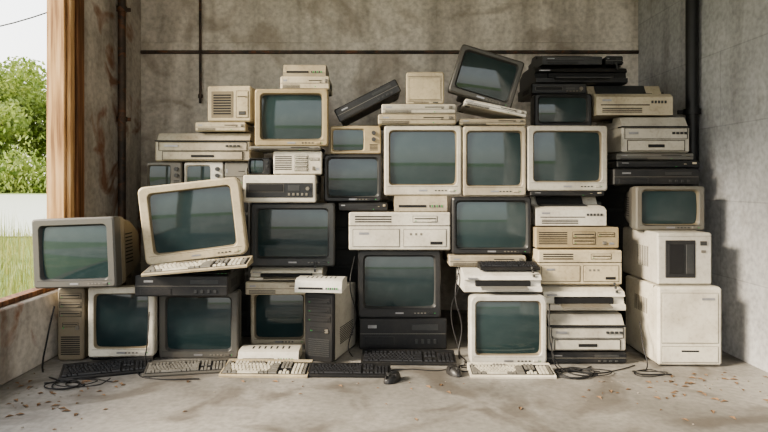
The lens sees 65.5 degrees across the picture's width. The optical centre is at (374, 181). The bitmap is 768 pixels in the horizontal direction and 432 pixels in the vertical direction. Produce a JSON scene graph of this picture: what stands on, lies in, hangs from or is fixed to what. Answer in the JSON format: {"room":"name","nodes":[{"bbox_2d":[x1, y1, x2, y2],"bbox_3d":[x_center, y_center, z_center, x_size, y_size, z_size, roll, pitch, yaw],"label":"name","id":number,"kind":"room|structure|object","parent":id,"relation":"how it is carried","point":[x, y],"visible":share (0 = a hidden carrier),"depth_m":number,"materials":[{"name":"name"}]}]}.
{"room":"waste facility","nodes":[
{"label":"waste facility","id":0,"kind":"room"},
{"bbox_2d":[0,0,140,385],"bbox_3d":[-1.695,-0.450,1.800,0.100,2.700,4.800,0,0,0],"label":"wall","id":1,"kind":"structure","parent":0,"point":[24,324],"depth_m":3.55,"materials":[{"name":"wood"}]},
{"bbox_2d":[0,0,83,306],"bbox_3d":[-1.682,-0.595,1.815,0.126,2.390,3.029,0,0,0],"label":"window","id":2,"kind":"structure","parent":1,"relation":"in","point":[65,18],"depth_m":3.17,"materials":[{"name":"brown wood"}]},
{"bbox_2d":[116,0,130,284],"bbox_3d":[-1.610,-0.450,3.800,0.096,2.700,0.064,0,0,0],"label":"drain pipe","id":3,"kind":"object","parent":1,"relation":"attached to","point":[121,8],"visible":0.63,"depth_m":3.78,"materials":[{"name":"metal"}]},
{"bbox_2d":[0,310,767,431],"bbox_3d":[0.152,0.960,1.900,3.795,0.120,5.000,0,0,0],"label":"floor","id":4,"kind":"structure","parent":0,"point":[478,404],"depth_m":2.44,"materials":[{"name":"concrete"}]},
{"bbox_2d":[42,306,69,382],"bbox_3d":[-1.508,0.766,2.800,0.076,0.294,0.405,0,0,-37],"label":"power cable","id":5,"kind":"object","parent":4,"relation":"on","point":[53,306],"visible":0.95,"depth_m":2.92,"materials":[{"name":"black rubber"}]},
{"bbox_2d":[43,379,84,389],"bbox_3d":[-1.376,0.893,2.634,0.195,0.013,0.119,0,0,0],"label":"power cable","id":6,"kind":"object","parent":4,"relation":"on","point":[70,380],"visible":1,"depth_m":2.64,"materials":[{"name":"black rubber"}]},
{"bbox_2d":[58,288,88,360],"bbox_3d":[-1.536,0.715,3.166,0.130,0.371,0.347,0,0,-2],"label":"computer tower","id":7,"kind":"object","parent":4,"relation":"on","point":[72,302],"visible":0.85,"depth_m":3.00,"materials":[{"name":"beige plastic"}]},
{"bbox_2d":[32,216,138,288],"bbox_3d":[-1.421,0.341,3.047,0.443,0.352,0.384,0,0,8],"label":"monitor","id":8,"kind":"object","parent":7,"relation":"on","point":[80,252],"visible":1,"depth_m":2.87,"materials":[{"name":"grey plastic"}]},
{"bbox_2d":[54,378,112,386],"bbox_3d":[-1.304,0.894,2.665,0.252,0.011,0.115,0,0,0],"label":"power cable","id":9,"kind":"object","parent":4,"relation":"on","point":[79,378],"visible":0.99,"depth_m":2.65,"materials":[{"name":"black rubber"}]},
{"bbox_2d":[58,356,152,379],"bbox_3d":[-1.268,0.881,2.836,0.400,0.037,0.165,0,0,-20],"label":"keyboard","id":10,"kind":"object","parent":4,"relation":"on","point":[124,366],"visible":0.99,"depth_m":2.81,"materials":[{"name":"black plastic"}]},
{"bbox_2d":[90,349,158,359],"bbox_3d":[-1.278,0.889,3.177,0.325,0.022,0.346,0,0,0],"label":"desktop computer","id":11,"kind":"object","parent":4,"relation":"on","point":[157,353],"visible":0.19,"depth_m":3.01,"materials":[{"name":"black plastic"}]},
{"bbox_2d":[88,285,158,356],"bbox_3d":[-1.281,0.702,3.158,0.325,0.350,0.344,0,0,-3],"label":"monitor","id":12,"kind":"object","parent":11,"relation":"on","point":[117,318],"visible":0.79,"depth_m":3.00,"materials":[{"name":"beige plastic"}]},
{"bbox_2d":[137,312,198,379],"bbox_3d":[-1.013,0.775,2.798,0.431,0.252,0.154,0,0,39],"label":"power cable","id":13,"kind":"object","parent":4,"relation":"on","point":[149,312],"visible":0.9,"depth_m":2.74,"materials":[{"name":"black plastic"}]},
{"bbox_2d":[143,358,228,377],"bbox_3d":[-0.892,0.881,2.844,0.380,0.037,0.135,0,0,-11],"label":"keyboard","id":14,"kind":"object","parent":4,"relation":"on","point":[198,366],"visible":0.99,"depth_m":2.82,"materials":[{"name":"grey plastic"}]},
{"bbox_2d":[159,289,240,357],"bbox_3d":[-0.900,0.729,3.208,0.405,0.343,0.344,0,0,0],"label":"monitor","id":15,"kind":"object","parent":4,"relation":"on","point":[189,326],"visible":0.84,"depth_m":3.05,"materials":[{"name":"grey plastic"}]},
{"bbox_2d":[135,268,244,295],"bbox_3d":[-0.935,0.503,3.078,0.450,0.105,0.405,0,0,0],"label":"desktop computer","id":16,"kind":"object","parent":15,"relation":"on","point":[181,284],"visible":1,"depth_m":2.88,"materials":[{"name":"grey plastic"}]},
{"bbox_2d":[141,256,252,276],"bbox_3d":[-0.852,0.405,2.881,0.501,0.082,0.150,0,0,0],"label":"keyboard","id":17,"kind":"object","parent":16,"relation":"on","point":[243,261],"visible":1,"depth_m":2.83,"materials":[{"name":"beige plastic"}]},
{"bbox_2d":[138,177,248,264],"bbox_3d":[-0.916,0.194,3.142,0.534,0.437,0.364,0,0,-3],"label":"monitor","id":18,"kind":"object","parent":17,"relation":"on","point":[204,219],"visible":1,"depth_m":2.97,"materials":[{"name":"beige plastic"}]},
{"bbox_2d":[188,269,233,273],"bbox_3d":[-0.800,0.439,2.917,0.200,0.022,0.076,0,0,0],"label":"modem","id":19,"kind":"object","parent":16,"relation":"on","point":[226,271],"visible":0.61,"depth_m":2.89,"materials":[{"name":"black plastic"}]},
{"bbox_2d":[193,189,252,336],"bbox_3d":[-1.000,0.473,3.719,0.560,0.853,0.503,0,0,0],"label":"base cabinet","id":20,"kind":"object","parent":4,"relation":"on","point":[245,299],"visible":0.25,"depth_m":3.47,"materials":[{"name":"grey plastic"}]},
{"bbox_2d":[147,162,184,186],"bbox_3d":[-1.215,-0.034,3.563,0.200,0.160,0.274,0,0,0],"label":"television","id":21,"kind":"object","parent":20,"relation":"on","point":[158,173],"visible":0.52,"depth_m":3.44,"materials":[{"name":"grey plastic"}]},
{"bbox_2d":[184,162,224,181],"bbox_3d":[-0.990,-0.034,3.573,0.225,0.160,0.274,0,0,0],"label":"television","id":22,"kind":"object","parent":20,"relation":"on","point":[193,171],"visible":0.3,"depth_m":3.46,"materials":[{"name":"white plastic"}]},
{"bbox_2d":[155,133,263,162],"bbox_3d":[-0.990,-0.204,3.637,0.550,0.168,0.426,0,0,0],"label":"printer","id":23,"kind":"object","parent":22,"relation":"on","point":[169,147],"visible":0.97,"depth_m":3.43,"materials":[{"name":"beige plastic"}]},
{"bbox_2d":[196,122,254,134],"bbox_3d":[-0.890,-0.317,3.587,0.290,0.055,0.306,0,0,0],"label":"desktop computer","id":24,"kind":"object","parent":23,"relation":"on","point":[202,127],"visible":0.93,"depth_m":3.44,"materials":[{"name":"beige plastic"}]},
{"bbox_2d":[208,86,255,125],"bbox_3d":[-0.835,-0.452,3.586,0.255,0.207,0.287,0,0,3],"label":"computer","id":25,"kind":"object","parent":24,"relation":"on","point":[225,103],"visible":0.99,"depth_m":3.45,"materials":[{"name":"beige plastic"}]},
{"bbox_2d":[225,162,248,188],"bbox_3d":[-0.800,-0.034,3.577,0.142,0.160,0.266,0,0,0],"label":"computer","id":26,"kind":"object","parent":20,"relation":"on","point":[232,169],"visible":0.33,"depth_m":3.45,"materials":[{"name":"grey plastic"}]},
{"bbox_2d":[219,359,312,377],"bbox_3d":[-0.512,0.881,2.833,0.410,0.037,0.180,0,0,2],"label":"keyboard","id":27,"kind":"object","parent":4,"relation":"on","point":[237,368],"visible":1,"depth_m":2.80,"materials":[{"name":"beige plastic"}]},
{"bbox_2d":[238,345,301,358],"bbox_3d":[-0.530,0.870,3.037,0.300,0.060,0.166,0,0,0],"label":"machine","id":28,"kind":"object","parent":4,"relation":"on","point":[246,351],"visible":0.7,"depth_m":2.98,"materials":[{"name":"white plastic"}]},
{"bbox_2d":[251,295,304,344],"bbox_3d":[-0.530,0.749,3.458,0.318,0.302,0.324,0,0,0],"label":"monitor","id":29,"kind":"object","parent":4,"relation":"on","point":[275,319],"visible":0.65,"depth_m":3.31,"materials":[{"name":"beige plastic"}]},
{"bbox_2d":[245,274,325,294],"bbox_3d":[-0.483,0.561,3.327,0.400,0.072,0.386,0,0,0],"label":"desktop computer","id":30,"kind":"object","parent":29,"relation":"on","point":[252,287],"visible":0.48,"depth_m":3.14,"materials":[{"name":"beige plastic"}]},
{"bbox_2d":[250,262,326,279],"bbox_3d":[-0.470,0.475,3.308,0.380,0.092,0.405,0,0,0],"label":"scanner","id":31,"kind":"object","parent":30,"relation":"on","point":[257,273],"visible":0.75,"depth_m":3.17,"materials":[{"name":"white plastic"}]},
{"bbox_2d":[251,203,334,266],"bbox_3d":[-0.442,0.284,3.388,0.452,0.340,0.384,0,0,0],"label":"monitor","id":32,"kind":"object","parent":31,"relation":"on","point":[282,234],"visible":1,"depth_m":3.21,"materials":[{"name":"grey plastic"}]},
{"bbox_2d":[243,175,320,202],"bbox_3d":[-0.509,0.038,3.354,0.386,0.150,0.371,0,0,0],"label":"recorder","id":33,"kind":"object","parent":32,"relation":"on","point":[256,188],"visible":1,"depth_m":3.18,"materials":[{"name":"white plastic"}]},
{"bbox_2d":[248,158,273,174],"bbox_3d":[-0.628,-0.084,3.333,0.120,0.092,0.214,0,0,0],"label":"portable oscilloscope","id":34,"kind":"object","parent":33,"relation":"on","point":[256,166],"visible":0.94,"depth_m":3.25,"materials":[{"name":"black plastic"}]},
{"bbox_2d":[273,151,325,175],"bbox_3d":[-0.420,-0.103,3.406,0.265,0.130,0.347,0,0,0],"label":"desktop computer","id":35,"kind":"object","parent":33,"relation":"on","point":[284,162],"visible":0.95,"depth_m":3.24,"materials":[{"name":"white plastic"}]},
{"bbox_2d":[250,146,324,153],"bbox_3d":[-0.485,-0.181,3.387,0.385,0.026,0.346,0,0,0],"label":"desktop computer","id":36,"kind":"object","parent":35,"relation":"on","point":[262,149],"visible":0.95,"depth_m":3.22,"materials":[{"name":"grey plastic"}]},
{"bbox_2d":[255,89,328,146],"bbox_3d":[-0.455,-0.350,3.428,0.400,0.311,0.364,0,0,0],"label":"monitor","id":37,"kind":"object","parent":36,"relation":"on","point":[283,117],"visible":1,"depth_m":3.26,"materials":[{"name":"beige plastic"}]},
{"bbox_2d":[280,76,331,95],"bbox_3d":[-0.385,-0.543,3.417,0.270,0.075,0.286,0,0,0],"label":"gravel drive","id":38,"kind":"object","parent":37,"relation":"on","point":[286,82],"visible":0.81,"depth_m":3.28,"materials":[{"name":"beige plastic"}]},
{"bbox_2d":[283,65,328,75],"bbox_3d":[-0.390,-0.617,3.417,0.235,0.072,0.246,0,0,0],"label":"desktop computer","id":39,"kind":"object","parent":38,"relation":"on","point":[288,70],"visible":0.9,"depth_m":3.30,"materials":[{"name":"beige plastic"}]},
{"bbox_2d":[305,282,355,361],"bbox_3d":[-0.230,0.726,3.144,0.155,0.349,0.357,0,0,17],"label":"computer tower","id":40,"kind":"object","parent":4,"relation":"on","point":[329,317],"visible":0.94,"depth_m":2.99,"materials":[{"name":"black plastic"}]},
{"bbox_2d":[295,276,346,292],"bbox_3d":[-0.271,0.515,3.022,0.235,0.068,0.176,0,0,6],"label":"external modem","id":41,"kind":"object","parent":40,"relation":"on","point":[309,284],"visible":1,"depth_m":2.95,"materials":[{"name":"white plastic"}]},
{"bbox_2d":[308,362,390,377],"bbox_3d":[-0.119,0.881,2.805,0.385,0.037,0.125,0,0,1],"label":"keyboard","id":42,"kind":"object","parent":4,"relation":"on","point":[316,369],"visible":0.99,"depth_m":2.78,"materials":[{"name":"black plastic"}]},
{"bbox_2d":[348,256,355,356],"bbox_3d":[-0.101,0.656,3.121,0.126,0.514,0.111,0,0,42],"label":"power cable","id":43,"kind":"object","parent":4,"relation":"on","point":[354,256],"visible":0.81,"depth_m":3.12,"materials":[{"name":"black rubber"}]},
{"bbox_2d":[5,369,767,429],"bbox_3d":[0.098,0.896,2.333,3.429,0.007,1.072,0,0,0],"label":"debris","id":44,"kind":"object","parent":4,"relation":"on","point":[84,381],"visible":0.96,"depth_m":2.56,"materials":[{"name":"brown plant"}]},
{"bbox_2d":[383,371,400,384],"bbox_3d":[0.078,0.880,2.700,0.062,0.040,0.110,0,0,35],"label":"computer mouse","id":45,"kind":"object","parent":4,"relation":"on","point":[393,377],"visible":1,"depth_m":2.67,"materials":[{"name":"black plastic"}]},
{"bbox_2d":[359,310,446,348],"bbox_3d":[0.150,0.815,3.408,0.470,0.171,0.425,0,0,0],"label":"desktop computer","id":46,"kind":"object","parent":4,"relation":"on","point":[374,333],"visible":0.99,"depth_m":3.20,"materials":[{"name":"black plastic"}]},
{"bbox_2d":[358,250,440,317],"bbox_3d":[0.131,0.547,3.388,0.445,0.364,0.384,0,0,0],"label":"monitor","id":47,"kind":"object","parent":46,"relation":"on","point":[391,283],"visible":0.97,"depth_m":3.21,"materials":[{"name":"grey plastic"}]},
{"bbox_2d":[349,209,450,249],"bbox_3d":[0.131,0.263,3.366,0.540,0.204,0.407,0,0,0],"label":"desktop computer","id":48,"kind":"object","parent":47,"relation":"on","point":[390,229],"visible":0.98,"depth_m":3.17,"materials":[{"name":"white plastic"}]},
{"bbox_2d":[338,201,387,210],"bbox_3d":[-0.065,0.136,3.407,0.270,0.048,0.346,0,0,0],"label":"desktop computer","id":49,"kind":"object","parent":48,"relation":"on","point":[342,206],"visible":1,"depth_m":3.24,"materials":[{"name":"black plastic"}]},
{"bbox_2d":[324,154,381,201],"bbox_3d":[-0.122,-0.021,3.438,0.318,0.262,0.324,0,0,0],"label":"monitor","id":50,"kind":"object","parent":49,"relation":"on","point":[347,177],"visible":1,"depth_m":3.29,"materials":[{"name":"grey plastic"}]},
{"bbox_2d":[330,126,380,153],"bbox_3d":[-0.108,-0.232,3.418,0.280,0.155,0.284,0,0,0],"label":"television","id":51,"kind":"object","parent":50,"relation":"on","point":[343,139],"visible":0.91,"depth_m":3.29,"materials":[{"name":"beige plastic"}]},
{"bbox_2d":[334,79,400,125],"bbox_3d":[-0.041,-0.447,3.438,0.368,0.236,0.325,0,0,0],"label":"desktop computer","id":52,"kind":"object","parent":51,"relation":"on","point":[370,102],"visible":1,"depth_m":3.28,"materials":[{"name":"black plastic"}]},
{"bbox_2d":[393,195,446,211],"bbox_3d":[0.244,0.117,3.327,0.280,0.088,0.306,0,0,0],"label":"machine","id":53,"kind":"object","parent":48,"relation":"on","point":[401,203],"visible":0.93,"depth_m":3.18,"materials":[{"name":"beige plastic"}]},
{"bbox_2d":[384,126,461,194],"bbox_3d":[0.257,-0.116,3.383,0.415,0.375,0.374,0,0,0],"label":"monitor","id":54,"kind":"object","parent":53,"relation":"on","point":[418,160],"visible":1,"depth_m":3.21,"materials":[{"name":"beige plastic"}]},
{"bbox_2d":[378,114,455,129],"bbox_3d":[0.225,-0.333,3.367,0.418,0.058,0.366,0,0,0],"label":"desktop computer","id":55,"kind":"object","parent":54,"relation":"on","point":[384,120],"visible":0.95,"depth_m":3.19,"materials":[{"name":"beige plastic"}]},
{"bbox_2d":[382,104,455,113],"bbox_3d":[0.235,-0.391,3.372,0.400,0.055,0.356,0,0,0],"label":"desktop computer","id":56,"kind":"object","parent":55,"relation":"on","point":[386,108],"visible":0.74,"depth_m":3.20,"materials":[{"name":"white plastic"}]},
{"bbox_2d":[406,72,443,103],"bbox_3d":[0.279,-0.505,3.343,0.205,0.175,0.254,0,0,4],"label":"speaker","id":57,"kind":"object","parent":56,"relation":"on","point":[421,87],"visible":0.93,"depth_m":3.22},
{"bbox_2d":[361,349,456,365],"bbox_3d":[0.168,0.881,3.010,0.470,0.037,0.165,0,0,2],"label":"keyboard","id":58,"kind":"object","parent":4,"relation":"on","point":[414,357],"visible":1,"depth_m":2.98,"materials":[{"name":"black plastic"}]},
{"bbox_2d":[446,364,461,377],"bbox_3d":[0.370,0.880,2.800,0.062,0.040,0.110,0,0,-20],"label":"computer mouse","id":59,"kind":"object","parent":4,"relation":"on","point":[452,370],"visible":1,"depth_m":2.77,"materials":[{"name":"black plastic"}]},
{"bbox_2d":[455,273,466,362],"bbox_3d":[0.443,0.695,3.056,0.035,0.432,0.215,0,0,-8],"label":"power cable","id":60,"kind":"object","parent":4,"relation":"on","point":[457,273],"visible":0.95,"depth_m":3.10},
{"bbox_2d":[468,293,546,362],"bbox_3d":[0.653,0.728,3.088,0.375,0.345,0.344,0,0,0],"label":"monitor","id":61,"kind":"object","parent":4,"relation":"on","point":[502,327],"visible":0.98,"depth_m":2.93,"materials":[{"name":"beige plastic"}]},
{"bbox_2d":[456,267,541,291],"bbox_3d":[0.635,0.487,3.098,0.380,0.126,0.385,0,0,0],"label":"printer","id":62,"kind":"object","parent":61,"relation":"on","point":[472,279],"visible":0.9,"depth_m":2.96,"materials":[{"name":"white plastic"}]},
{"bbox_2d":[443,249,525,266],"bbox_3d":[0.585,0.413,3.267,0.400,0.060,0.346,0,0,0],"label":"desktop computer","id":63,"kind":"object","parent":62,"relation":"on","point":[454,260],"visible":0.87,"depth_m":3.10,"materials":[{"name":"beige plastic"}]},
{"bbox_2d":[451,267,460,355],"bbox_3d":[0.422,0.648,3.118,0.025,0.499,0.090,0,0,-28],"label":"power cable","id":64,"kind":"object","parent":63,"relation":"hanging from","point":[456,267],"visible":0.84,"depth_m":3.11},
{"bbox_2d":[451,197,530,253],"bbox_3d":[0.616,0.231,3.328,0.418,0.303,0.364,0,0,0],"label":"monitor","id":65,"kind":"object","parent":63,"relation":"on","point":[479,225],"visible":1,"depth_m":3.16,"materials":[{"name":"grey plastic"}]},
{"bbox_2d":[461,126,525,195],"bbox_3d":[0.641,-0.112,3.378,0.340,0.376,0.364,0,0,0],"label":"monitor","id":66,"kind":"object","parent":65,"relation":"on","point":[493,157],"visible":1,"depth_m":3.21,"materials":[{"name":"beige plastic"}]},
{"bbox_2d":[453,119,525,127],"bbox_3d":[0.632,-0.320,3.377,0.360,0.038,0.366,0,0,0],"label":"desktop computer","id":67,"kind":"object","parent":66,"relation":"on","point":[462,122],"visible":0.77,"depth_m":3.20,"materials":[{"name":"beige plastic"}]},
{"bbox_2d":[457,99,526,118],"bbox_3d":[0.644,-0.395,3.347,0.337,0.101,0.346,0,0,0],"label":"desktop computer","id":68,"kind":"object","parent":67,"relation":"on","point":[472,107],"visible":0.92,"depth_m":3.22,"materials":[{"name":"white plastic"}]},
{"bbox_2d":[448,44,523,107],"bbox_3d":[0.599,-0.565,3.358,0.405,0.349,0.324,0,0,0],"label":"monitor","id":69,"kind":"object","parent":68,"relation":"on","point":[481,75],"visible":0.91,"depth_m":3.21,"materials":[{"name":"grey plastic"}]},
{"bbox_2d":[477,261,539,269],"bbox_3d":[0.680,0.424,3.046,0.300,0.038,0.095,0,0,0],"label":"keyboard","id":70,"kind":"object","parent":62,"relation":"on","point":[482,265],"visible":1,"depth_m":3.01,"materials":[{"name":"black plastic"}]},
{"bbox_2d":[467,362,556,378],"bbox_3d":[0.636,0.881,2.800,0.390,0.037,0.135,0,0,1],"label":"keyboard","id":71,"kind":"object","parent":4,"relation":"on","point":[476,369],"visible":1,"depth_m":2.77,"materials":[{"name":"white plastic"}]},
{"bbox_2d":[553,367,597,378],"bbox_3d":[0.922,0.893,2.789,0.179,0.013,0.168,0,0,-40],"label":"power cable","id":72,"kind":"object","parent":4,"relation":"on","point":[571,369],"visible":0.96,"depth_m":2.79,"materials":[{"name":"black rubber"}]},
{"bbox_2d":[546,349,626,362],"bbox_3d":[1.045,0.871,3.147,0.400,0.058,0.405,0,0,0],"label":"desktop computer","id":73,"kind":"object","parent":4,"relation":"on","point":[560,356],"visible":0.47,"depth_m":2.95,"materials":[{"name":"black plastic"}]},
{"bbox_2d":[547,311,626,350],"bbox_3d":[1.050,0.748,3.137,0.385,0.179,0.386,0,0,0],"label":"printer","id":74,"kind":"object","parent":73,"relation":"on","point":[570,330],"visible":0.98,"depth_m":2.95,"materials":[{"name":"white plastic"}]},
{"bbox_2d":[525,283,625,310],"bbox_3d":[1.055,0.583,3.167,0.410,0.140,0.425,0,0,0],"label":"printer","id":75,"kind":"object","parent":74,"relation":"on","point":[560,297],"visible":0.79,"depth_m":3.02,"materials":[{"name":"white plastic"}]},
{"bbox_2d":[521,246,621,283],"bbox_3d":[1.048,0.438,3.236,0.430,0.178,0.387,0,0,0],"label":"desktop computer","id":76,"kind":"object","parent":75,"relation":"on","point":[557,265],"visible":0.85,"depth_m":3.05,"materials":[{"name":"beige plastic"}]},
{"bbox_2d":[531,224,618,247],"bbox_3d":[1.050,0.291,3.287,0.435,0.113,0.387,0,0,0],"label":"desktop computer","id":77,"kind":"object","parent":76,"relation":"on","point":[541,236],"visible":0.88,"depth_m":3.10,"materials":[{"name":"beige plastic"}]},
{"bbox_2d":[525,196,605,225],"bbox_3d":[1.048,0.155,3.318,0.395,0.150,0.344,0,0,0],"label":"printer","id":78,"kind":"object","parent":77,"relation":"on","point":[545,210],"visible":1,"depth_m":3.15,"materials":[{"name":"white plastic"}]},
{"bbox_2d":[526,191,604,196],"bbox_3d":[1.032,0.064,3.367,0.400,0.030,0.346,0,0,0],"label":"desktop computer","id":79,"kind":"object","parent":78,"relation":"on","point":[528,193],"visible":0.74,"depth_m":3.20,"materials":[{"name":"black plastic"}]},
{"bbox_2d":[526,126,606,190],"bbox_3d":[1.032,-0.127,3.388,0.430,0.350,0.384,0,0,0],"label":"monitor","id":80,"kind":"object","parent":79,"relation":"on","point":[558,158],"visible":0.91,"depth_m":3.21,"materials":[{"name":"beige plastic"}]},
{"bbox_2d":[531,94,591,125],"bbox_3d":[1.040,-0.395,3.450,0.320,0.184,0.300,0,0,0],"label":"monitor","id":81,"kind":"object","parent":80,"relation":"on","point":[546,109],"visible":0.84,"depth_m":3.31,"materials":[{"name":"grey plastic"}]},
{"bbox_2d":[518,83,586,101],"bbox_3d":[1.030,-0.520,3.505,0.310,0.064,0.351,0,0,0],"label":"recorder","id":82,"kind":"object","parent":81,"relation":"on","point":[526,94],"visible":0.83,"depth_m":3.34,"materials":[{"name":"grey plastic"}]},
{"bbox_2d":[520,62,627,90],"bbox_3d":[1.170,-0.622,3.547,0.520,0.130,0.425,0,0,0],"label":"printer","id":83,"kind":"object","parent":82,"relation":"on","point":[592,76],"visible":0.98,"depth_m":3.39,"materials":[{"name":"black plastic"}]},
{"bbox_2d":[528,56,601,68],"bbox_3d":[1.143,-0.714,3.578,0.365,0.081,0.324,0,0,0],"label":"printer","id":84,"kind":"object","parent":83,"relation":"on","point":[537,61],"visible":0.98,"depth_m":3.42,"materials":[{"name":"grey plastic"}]},
{"bbox_2d":[598,56,622,66],"bbox_3d":[1.375,-0.697,3.553,0.108,0.055,0.255,0,0,0],"label":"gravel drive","id":85,"kind":"object","parent":83,"relation":"on","point":[608,61],"visible":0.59,"depth_m":3.43,"materials":[{"name":"black plastic"}]},
{"bbox_2d":[565,367,612,375],"bbox_3d":[1.008,0.894,2.814,0.220,0.012,0.122,0,0,0],"label":"power cable","id":86,"kind":"object","parent":4,"relation":"on","point":[590,369],"visible":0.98,"depth_m":2.82,"materials":[{"name":"black rubber"}]},
{"bbox_2d":[634,369,667,376],"bbox_3d":[1.290,0.893,2.791,0.159,0.012,0.097,0,0,0],"label":"power cable","id":87,"kind":"object","parent":4,"relation":"on","point":[642,369],"visible":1,"depth_m":2.79,"materials":[{"name":"black plastic"}]},
{"bbox_2d":[626,275,720,365],"bbox_3d":[1.533,0.706,3.098,0.311,0.389,0.404,0,0,1],"label":"case","id":88,"kind":"object","parent":4,"relation":"on","point":[681,324],"visible":0.98,"depth_m":2.90,"materials":[{"name":"white plastic"}]},
{"bbox_2d":[623,227,711,284],"bbox_3d":[1.530,0.380,3.158,0.271,0.257,0.425,0,0,0],"label":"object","id":89,"kind":"object","parent":88,"relation":"on","point":[660,257],"visible":1,"depth_m":2.95,"materials":[{"name":"white plastic"}]},
{"bbox_2d":[624,186,703,229],"bbox_3d":[1.525,0.136,3.248,0.355,0.228,0.344,0,0,0],"label":"monitor","id":90,"kind":"object","parent":89,"relation":"on","point":[645,207],"visible":1,"depth_m":3.09,"materials":[{"name":"beige plastic"}]},
{"bbox_2d":[607,168,698,185],"bbox_3d":[1.500,-0.026,3.368,0.460,0.092,0.385,0,0,0],"label":"desktop computer","id":91,"kind":"object","parent":90,"relation":"on","point":[616,176],"visible":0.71,"depth_m":3.18,"materials":[{"name":"black plastic"}]},
{"bbox_2d":[607,161,699,168],"bbox_3d":[1.530,-0.094,3.397,0.450,0.042,0.366,0,0,0],"label":"desktop computer","id":92,"kind":"object","parent":91,"relation":"on","point":[615,164],"visible":0.83,"depth_m":3.22,"materials":[{"name":"grey plastic"}]},
{"bbox_2d":[607,153,692,161],"bbox_3d":[1.520,-0.136,3.417,0.420,0.040,0.366,0,0,0],"label":"desktop computer","id":93,"kind":"object","parent":92,"relation":"on","point":[618,156],"visible":0.77,"depth_m":3.24,"materials":[{"name":"grey plastic"}]},
{"bbox_2d":[597,117,689,154],"bbox_3d":[1.530,-0.262,3.447,0.370,0.202,0.406,0,0,0],"label":"printer","id":94,"kind":"object","parent":93,"relation":"on","point":[624,134],"visible":0.98,"depth_m":3.25,"materials":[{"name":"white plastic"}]},
{"bbox_2d":[586,86,672,121],"bbox_3d":[1.438,-0.460,3.468,0.445,0.184,0.384,0,0,0],"label":"printer","id":95,"kind":"object","parent":94,"relation":"on","point":[608,102],"visible":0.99,"depth_m":3.28,"materials":[{"name":"beige plastic"}]},
{"bbox_2d":[140,0,637,309],"bbox_3d":[0.152,-0.450,4.300,3.795,2.700,0.200,0,0,0],"label":"wall","id":96,"kind":"structure","parent":0,"point":[170,103],"depth_m":4.20,"materials":[{"name":"concrete"}]},
{"bbox_2d":[198,0,202,102],"bbox_3d":[-1.220,-1.175,4.170,0.036,1.250,0.024,0,0,0],"label":"conduit","id":97,"kind":"object","parent":96,"relation":"attached to","point":[200,95],"visible":1,"depth_m":4.16,"materials":[{"name":"metal"}]},
{"bbox_2d":[140,42,638,53],"bbox_3d":[0.102,-0.940,4.189,3.493,0.080,0.019,0,0,0],"label":"trim","id":98,"kind":"structure","parent":96,"relation":"attached to","point":[146,47],"depth_m":4.19,"materials":[{"name":"metal"}]},
{"bbox_2d":[638,0,767,372],"bbox_3d":[1.950,-0.450,1.800,0.200,2.700,4.800,0,0,0],"label":"wall","id":99,"kind":"structure","parent":0,"point":[733,34],"depth_m":3.10,"materials":[{"name":"grey concrete"}]},
{"bbox_2d":[677,0,700,230],"bbox_3d":[1.805,-0.450,3.400,0.136,2.700,0.090,0,0,0],"label":"drain pipe","id":100,"kind":"object","parent":99,"relation":"attached to","point":[692,110],"visible":0.38,"depth_m":3.37,"materials":[{"name":"black metal"}]},
{"label":"outside","id":101,"kind":"structure","parent":0,"visible":0},
{"bbox_2d":[0,192,46,297],"bbox_3d":[0.000,1.030,90.000,520.000,0.001,420.000,0,0,0],"label":"ground","id":102,"kind":"structure","parent":101,"point":[28,253],"depth_m":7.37,"materials":[{"name":"green plant"}]},
{"bbox_2d":[0,103,30,174],"bbox_3d":[-44.483,-3.746,66.025,13.347,9.976,9.235,0,0,0],"label":"tree","id":103,"kind":"object","parent":102,"relation":"on","point":[11,115],"visible":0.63,"depth_m":65.76,"materials":[{"name":"green plant"}]},
{"bbox_2d":[0,56,46,172],"bbox_3d":[-45.974,-7.420,72.245,15.823,16.899,12.965,0,0,0],"label":"tree","id":104,"kind":"object","parent":102,"relation":"on","point":[32,106],"visible":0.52,"depth_m":73.27,"materials":[{"name":"green plant"}]},
{"bbox_2d":[0,120,46,192],"bbox_3d":[-39.949,-2.485,56.261,28.548,7.595,3.065,0,0,0],"label":"shrubs","id":105,"kind":"object","parent":102,"relation":"on","point":[38,182],"visible":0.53,"depth_m":55.55,"materials":[{"name":"green plant"}]},
{"bbox_2d":[0,57,46,155],"bbox_3d":[-55.053,-9.214,84.004,14.857,20.488,14.844,0,0,0],"label":"tree","id":106,"kind":"object","parent":102,"relation":"on","point":[29,78],"visible":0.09,"depth_m":86.80,"materials":[{"name":"green plant"}]},
{"bbox_2d":[3,87,46,155],"bbox_3d":[-39.641,-5.724,77.940,14.673,13.509,11.563,0,0,0],"label":"tree","id":107,"kind":"object","parent":102,"relation":"on","point":[36,135],"visible":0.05,"depth_m":74.08,"materials":[{"name":"green plant"}]},
{"bbox_2d":[7,68,46,179],"bbox_3d":[-51.024,-8.734,95.481,18.876,19.527,15.393,0,0,0],"label":"tree","id":108,"kind":"object","parent":102,"relation":"on","point":[30,68],"visible":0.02,"depth_m":93.71,"materials":[{"name":"green plant"}]},
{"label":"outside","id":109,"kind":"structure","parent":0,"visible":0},
{"bbox_2d":[0,194,46,235],"bbox_3d":[-56.800,1.000,29.500,106.400,0.001,37.000,0,0,0],"label":"wall","id":110,"kind":"structure","parent":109,"point":[29,207],"depth_m":20.94,"materials":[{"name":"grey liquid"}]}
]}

